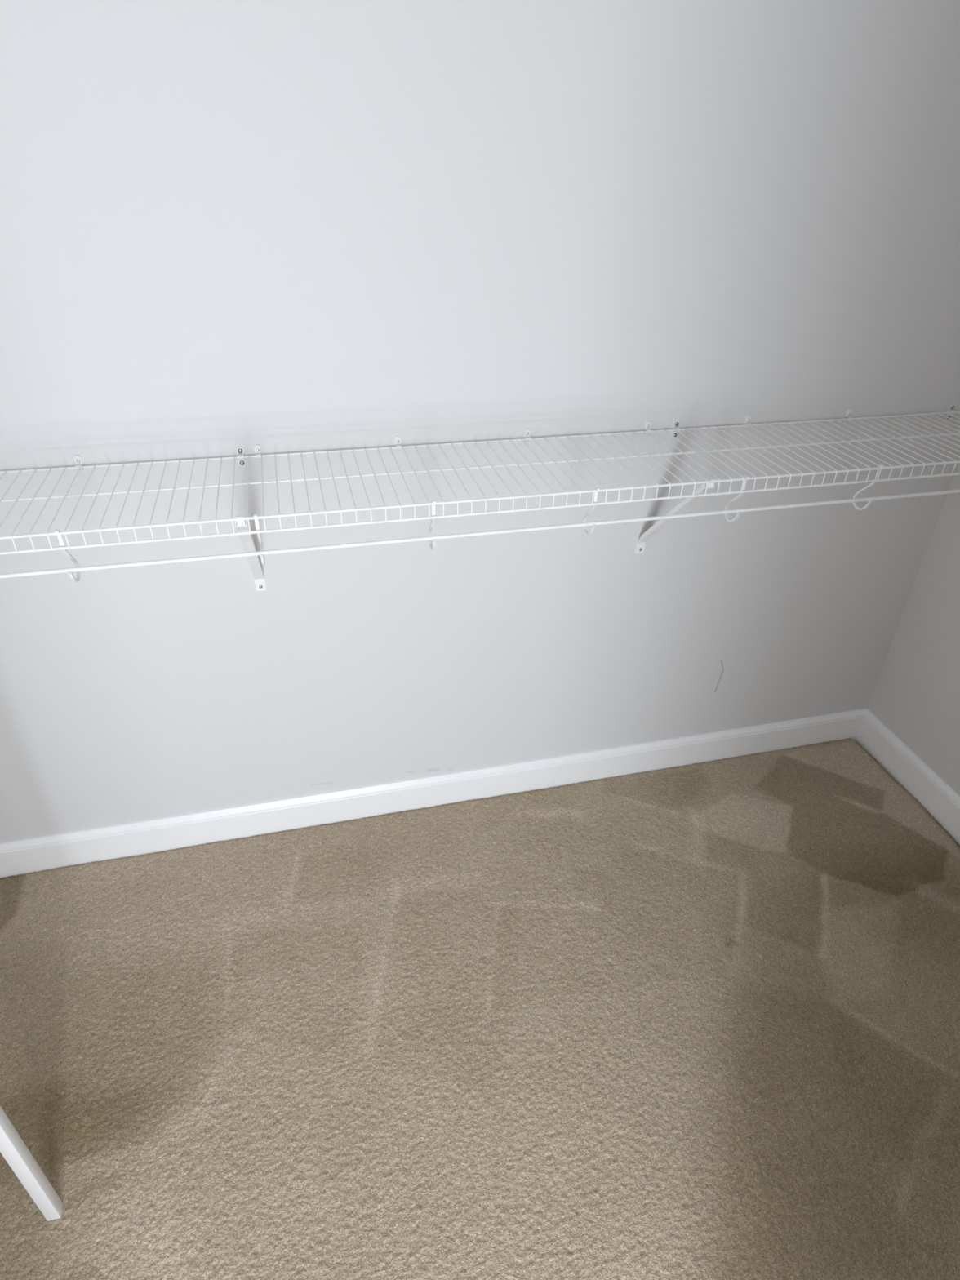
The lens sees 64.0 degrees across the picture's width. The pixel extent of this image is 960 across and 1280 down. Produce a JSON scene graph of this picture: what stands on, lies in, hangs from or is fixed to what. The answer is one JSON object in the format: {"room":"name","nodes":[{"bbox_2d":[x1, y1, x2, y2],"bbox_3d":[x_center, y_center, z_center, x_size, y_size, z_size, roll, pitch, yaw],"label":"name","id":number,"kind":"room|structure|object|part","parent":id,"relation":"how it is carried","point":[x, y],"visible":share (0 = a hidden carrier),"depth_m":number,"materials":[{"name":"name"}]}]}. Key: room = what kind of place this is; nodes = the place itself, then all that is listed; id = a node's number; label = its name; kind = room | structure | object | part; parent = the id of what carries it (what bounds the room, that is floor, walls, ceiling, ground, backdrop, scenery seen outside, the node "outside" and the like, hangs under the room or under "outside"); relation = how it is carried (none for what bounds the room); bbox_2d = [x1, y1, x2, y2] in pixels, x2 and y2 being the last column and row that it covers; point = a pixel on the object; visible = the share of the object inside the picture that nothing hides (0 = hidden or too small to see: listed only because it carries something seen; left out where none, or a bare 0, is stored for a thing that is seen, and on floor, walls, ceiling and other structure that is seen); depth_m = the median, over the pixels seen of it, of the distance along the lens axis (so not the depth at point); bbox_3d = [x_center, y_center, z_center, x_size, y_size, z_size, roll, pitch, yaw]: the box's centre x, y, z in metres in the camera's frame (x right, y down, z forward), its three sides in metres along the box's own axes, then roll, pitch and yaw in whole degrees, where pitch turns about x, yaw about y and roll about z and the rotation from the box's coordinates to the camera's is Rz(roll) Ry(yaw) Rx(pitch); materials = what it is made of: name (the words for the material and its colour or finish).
{"room":"walk-in closet","nodes":[
{"label":"walk-in closet","id":0,"kind":"room"},
{"bbox_2d":[0,0,959,843],"bbox_3d":[0.001,-0.608,1.565,2.730,2.440,0.110,-7,34,-12],"label":"wall","id":1,"kind":"structure","parent":0,"point":[279,226],"depth_m":1.54,"materials":[{"name":"paint"}]},
{"bbox_2d":[74,454,83,470],"bbox_3d":[-0.756,-0.333,1.446,0.012,0.026,0.013,-7,34,-12],"label":"clip","id":2,"kind":"object","parent":1,"relation":"attached to","point":[78,460],"visible":1,"depth_m":1.45,"materials":[{"name":"white plastic"}]},
{"bbox_2d":[236,446,245,466],"bbox_3d":[-0.470,-0.360,1.513,0.014,0.040,0.013,-7,34,-12],"label":"wall anchor","id":3,"kind":"object","parent":1,"relation":"attached to","point":[240,451],"visible":1,"depth_m":1.51,"materials":[{"name":"white plastic"}]},
{"bbox_2d":[235,515,266,591],"bbox_3d":[-0.439,-0.155,1.476,0.024,0.310,0.310,-7,34,-12],"label":"shelf bracket","id":4,"kind":"object","parent":1,"relation":"attached to","point":[246,540],"visible":0.95,"depth_m":1.45,"materials":[{"name":"metal"}]},
{"bbox_3d":[-0.479,-0.122,1.676,0.022,0.034,0.002,-7,34,-12],"label":"foot plate","id":5,"kind":"part","parent":4,"relation":"part of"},
{"bbox_2d":[253,444,261,458],"bbox_3d":[-0.438,-0.371,1.516,0.012,0.026,0.013,-7,34,-12],"label":"clip","id":6,"kind":"object","parent":1,"relation":"attached to","point":[257,449],"visible":0.96,"depth_m":1.51,"materials":[{"name":"white plastic"}]},
{"bbox_2d":[394,435,401,449],"bbox_3d":[-0.168,-0.403,1.575,0.012,0.026,0.013,-7,34,-12],"label":"clip","id":7,"kind":"object","parent":1,"relation":"attached to","point":[397,439],"visible":1,"depth_m":1.57,"materials":[{"name":"white plastic"}]},
{"bbox_2d":[0,708,866,878],"bbox_3d":[-0.009,0.413,2.164,2.510,0.122,0.014,-7,34,-12],"label":"baseboard","id":8,"kind":"structure","parent":1,"relation":"attached to","point":[24,856],"depth_m":2.11,"materials":[{"name":"paint"}]},
{"bbox_2d":[0,411,959,555],"bbox_3d":[0.049,-0.327,1.503,2.488,0.033,0.303,-7,34,-12],"label":"wire shelf","id":9,"kind":"object","parent":1,"relation":"attached to","point":[835,471],"visible":1,"depth_m":1.45,"materials":[{"name":"white metal"}]},
{"bbox_2d":[54,529,79,582],"bbox_3d":[-0.673,-0.141,1.258,0.006,0.106,0.054,-7,34,-12],"label":"hook","id":10,"kind":"object","parent":9,"relation":"attached to","point":[56,531],"visible":0.94,"depth_m":1.25,"materials":[{"name":"white plastic"}]},
{"bbox_3d":[-0.674,-0.128,1.269,0.004,0.072,0.050,-7,34,-12],"label":"arm","id":11,"kind":"part","parent":10,"relation":"part of","materials":[{"name":"white plastic"}]},
{"bbox_2d":[0,488,959,578],"bbox_3d":[0.083,-0.203,1.416,2.482,0.007,0.007,-7,34,-12],"label":"hanging rod","id":12,"kind":"object","parent":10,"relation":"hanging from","point":[951,491],"visible":1,"depth_m":1.38,"materials":[{"name":"white metal"}]},
{"bbox_2d":[253,514,265,564],"bbox_3d":[-0.379,-0.176,1.322,0.006,0.106,0.054,-7,34,-12],"label":"hook","id":13,"kind":"object","parent":9,"relation":"attached to","point":[256,522],"visible":0.96,"depth_m":1.31,"materials":[{"name":"white plastic"}]},
{"bbox_3d":[-0.380,-0.163,1.333,0.004,0.072,0.050,-7,34,-12],"label":"arm","id":14,"kind":"part","parent":13,"relation":"part of","materials":[{"name":"white plastic"}]},
{"bbox_2d":[427,500,436,549],"bbox_3d":[-0.087,-0.211,1.385,0.006,0.106,0.054,-7,34,-12],"label":"hook","id":15,"kind":"object","parent":9,"relation":"attached to","point":[432,547],"visible":0.94,"depth_m":1.38,"materials":[{"name":"white plastic"}]},
{"bbox_3d":[-0.088,-0.198,1.397,0.004,0.072,0.050,-7,34,-12],"label":"arm","id":16,"kind":"part","parent":15,"relation":"part of","materials":[{"name":"white plastic"}]},
{"bbox_3d":[0.084,-0.236,1.392,2.488,0.005,0.005,-7,34,-12],"label":"lip rail","id":17,"kind":"part","parent":9,"relation":"part of","materials":[{"name":"white metal"}]},
{"bbox_3d":[0.084,-0.258,1.378,2.488,0.005,0.005,-7,34,-12],"label":"rail","id":18,"kind":"part","parent":9,"relation":"part of","materials":[{"name":"white metal"}]},
{"bbox_3d":[0.013,-0.417,1.617,2.488,0.004,0.004,-7,34,-12],"label":"rail","id":19,"kind":"part","parent":9,"relation":"part of","materials":[{"name":"white metal"}]},
{"bbox_3d":[0.047,-0.341,1.502,2.488,0.004,0.004,-7,34,-12],"label":"rail","id":20,"kind":"part","parent":9,"relation":"part of","materials":[{"name":"white metal"}]},
{"bbox_2d":[582,487,599,534],"bbox_3d":[0.208,-0.246,1.450,0.006,0.106,0.054,-7,34,-12],"label":"hook","id":21,"kind":"object","parent":9,"relation":"attached to","point":[595,497],"visible":0.94,"depth_m":1.45,"materials":[{"name":"white plastic"}]},
{"bbox_3d":[0.207,-0.233,1.461,0.004,0.072,0.050,-7,34,-12],"label":"arm","id":22,"kind":"part","parent":21,"relation":"part of","materials":[{"name":"white plastic"}]},
{"bbox_2d":[724,475,749,521],"bbox_3d":[0.504,-0.281,1.514,0.006,0.106,0.054,-7,34,-12],"label":"hook","id":23,"kind":"object","parent":9,"relation":"attached to","point":[732,500],"visible":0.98,"depth_m":1.52,"materials":[{"name":"white plastic"}]},
{"bbox_3d":[0.503,-0.268,1.526,0.004,0.072,0.050,-7,34,-12],"label":"arm","id":24,"kind":"part","parent":23,"relation":"part of","materials":[{"name":"white plastic"}]},
{"bbox_2d":[853,465,884,510],"bbox_3d":[0.795,-0.316,1.578,0.006,0.106,0.054,-7,34,-12],"label":"hook","id":25,"kind":"object","parent":9,"relation":"attached to","point":[856,494],"visible":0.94,"depth_m":1.58,"materials":[{"name":"white plastic"}]},
{"bbox_3d":[0.794,-0.303,1.589,0.004,0.072,0.050,-7,34,-12],"label":"arm","id":26,"kind":"part","parent":25,"relation":"part of","materials":[{"name":"white plastic"}]},
{"bbox_2d":[524,427,530,441],"bbox_3d":[0.101,-0.435,1.633,0.012,0.026,0.013,-7,34,-12],"label":"clip","id":27,"kind":"object","parent":1,"relation":"attached to","point":[526,432],"visible":1,"depth_m":1.63,"materials":[{"name":"white plastic"}]},
{"bbox_2d":[644,421,651,434],"bbox_3d":[0.371,-0.467,1.692,0.012,0.026,0.013,-7,34,-12],"label":"clip","id":28,"kind":"object","parent":1,"relation":"attached to","point":[647,424],"visible":0.96,"depth_m":1.69,"materials":[{"name":"white plastic"}]},
{"bbox_2d":[635,478,717,553],"bbox_3d":[0.415,-0.257,1.662,0.022,0.310,0.312,-4,34,-8],"label":"shelf bracket","id":29,"kind":"object","parent":1,"relation":"attached to","point":[686,503],"visible":0.97,"depth_m":1.63,"materials":[{"name":"metal"}]},
{"bbox_3d":[0.389,-0.225,1.865,0.022,0.034,0.002,-7,34,-12],"label":"foot plate","id":30,"kind":"part","parent":29,"relation":"part of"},
{"bbox_2d":[671,420,680,438],"bbox_3d":[0.438,-0.468,1.712,0.014,0.040,0.013,-7,34,-12],"label":"wall anchor","id":31,"kind":"object","parent":1,"relation":"attached to","point":[676,424],"visible":0.89,"depth_m":1.71,"materials":[{"name":"white plastic"}]},
{"bbox_2d":[744,414,751,427],"bbox_3d":[0.610,-0.496,1.744,0.012,0.026,0.013,-7,34,-12],"label":"clip","id":32,"kind":"object","parent":1,"relation":"attached to","point":[748,418],"visible":0.96,"depth_m":1.74,"materials":[{"name":"white plastic"}]},
{"bbox_2d":[844,408,852,421],"bbox_3d":[0.866,-0.526,1.800,0.012,0.026,0.013,-7,34,-12],"label":"clip","id":33,"kind":"object","parent":1,"relation":"attached to","point":[848,414],"visible":0.99,"depth_m":1.80,"materials":[{"name":"white plastic"}]},
{"bbox_2d":[945,404,955,420],"bbox_3d":[1.145,-0.552,1.866,0.014,0.040,0.013,-7,34,-12],"label":"wall anchor","id":34,"kind":"object","parent":1,"relation":"attached to","point":[951,408],"visible":0.88,"depth_m":1.86,"materials":[{"name":"white plastic"}]},
{"bbox_2d":[0,737,959,1279],"bbox_3d":[0.073,1.798,0.149,6.000,0.032,4.800,-7,34,-12],"label":"floor","id":35,"kind":"structure","parent":0,"point":[701,1020],"depth_m":1.59,"materials":[{"name":"beige carpet"}]},
{"bbox_2d":[0,1106,63,1221],"bbox_3d":[-0.709,-0.029,0.659,0.022,2.442,0.022,-7,34,-12],"label":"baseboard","id":36,"kind":"structure","parent":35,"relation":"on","point":[13,1148],"depth_m":1.23,"materials":[{"name":"white paint"}]},
{"bbox_2d":[866,462,959,795],"bbox_3d":[1.512,-0.222,1.034,0.110,2.440,1.890,-7,34,-12],"label":"wall","id":37,"kind":"structure","parent":0,"point":[916,694],"depth_m":2.13,"materials":[{"name":"paint"}]},
{"bbox_2d":[854,708,959,845],"bbox_3d":[1.414,0.744,1.715,0.014,0.122,1.780,-7,34,-12],"label":"baseboard","id":38,"kind":"structure","parent":37,"relation":"attached to","point":[940,799],"depth_m":2.23,"materials":[{"name":"paint"}]}
]}

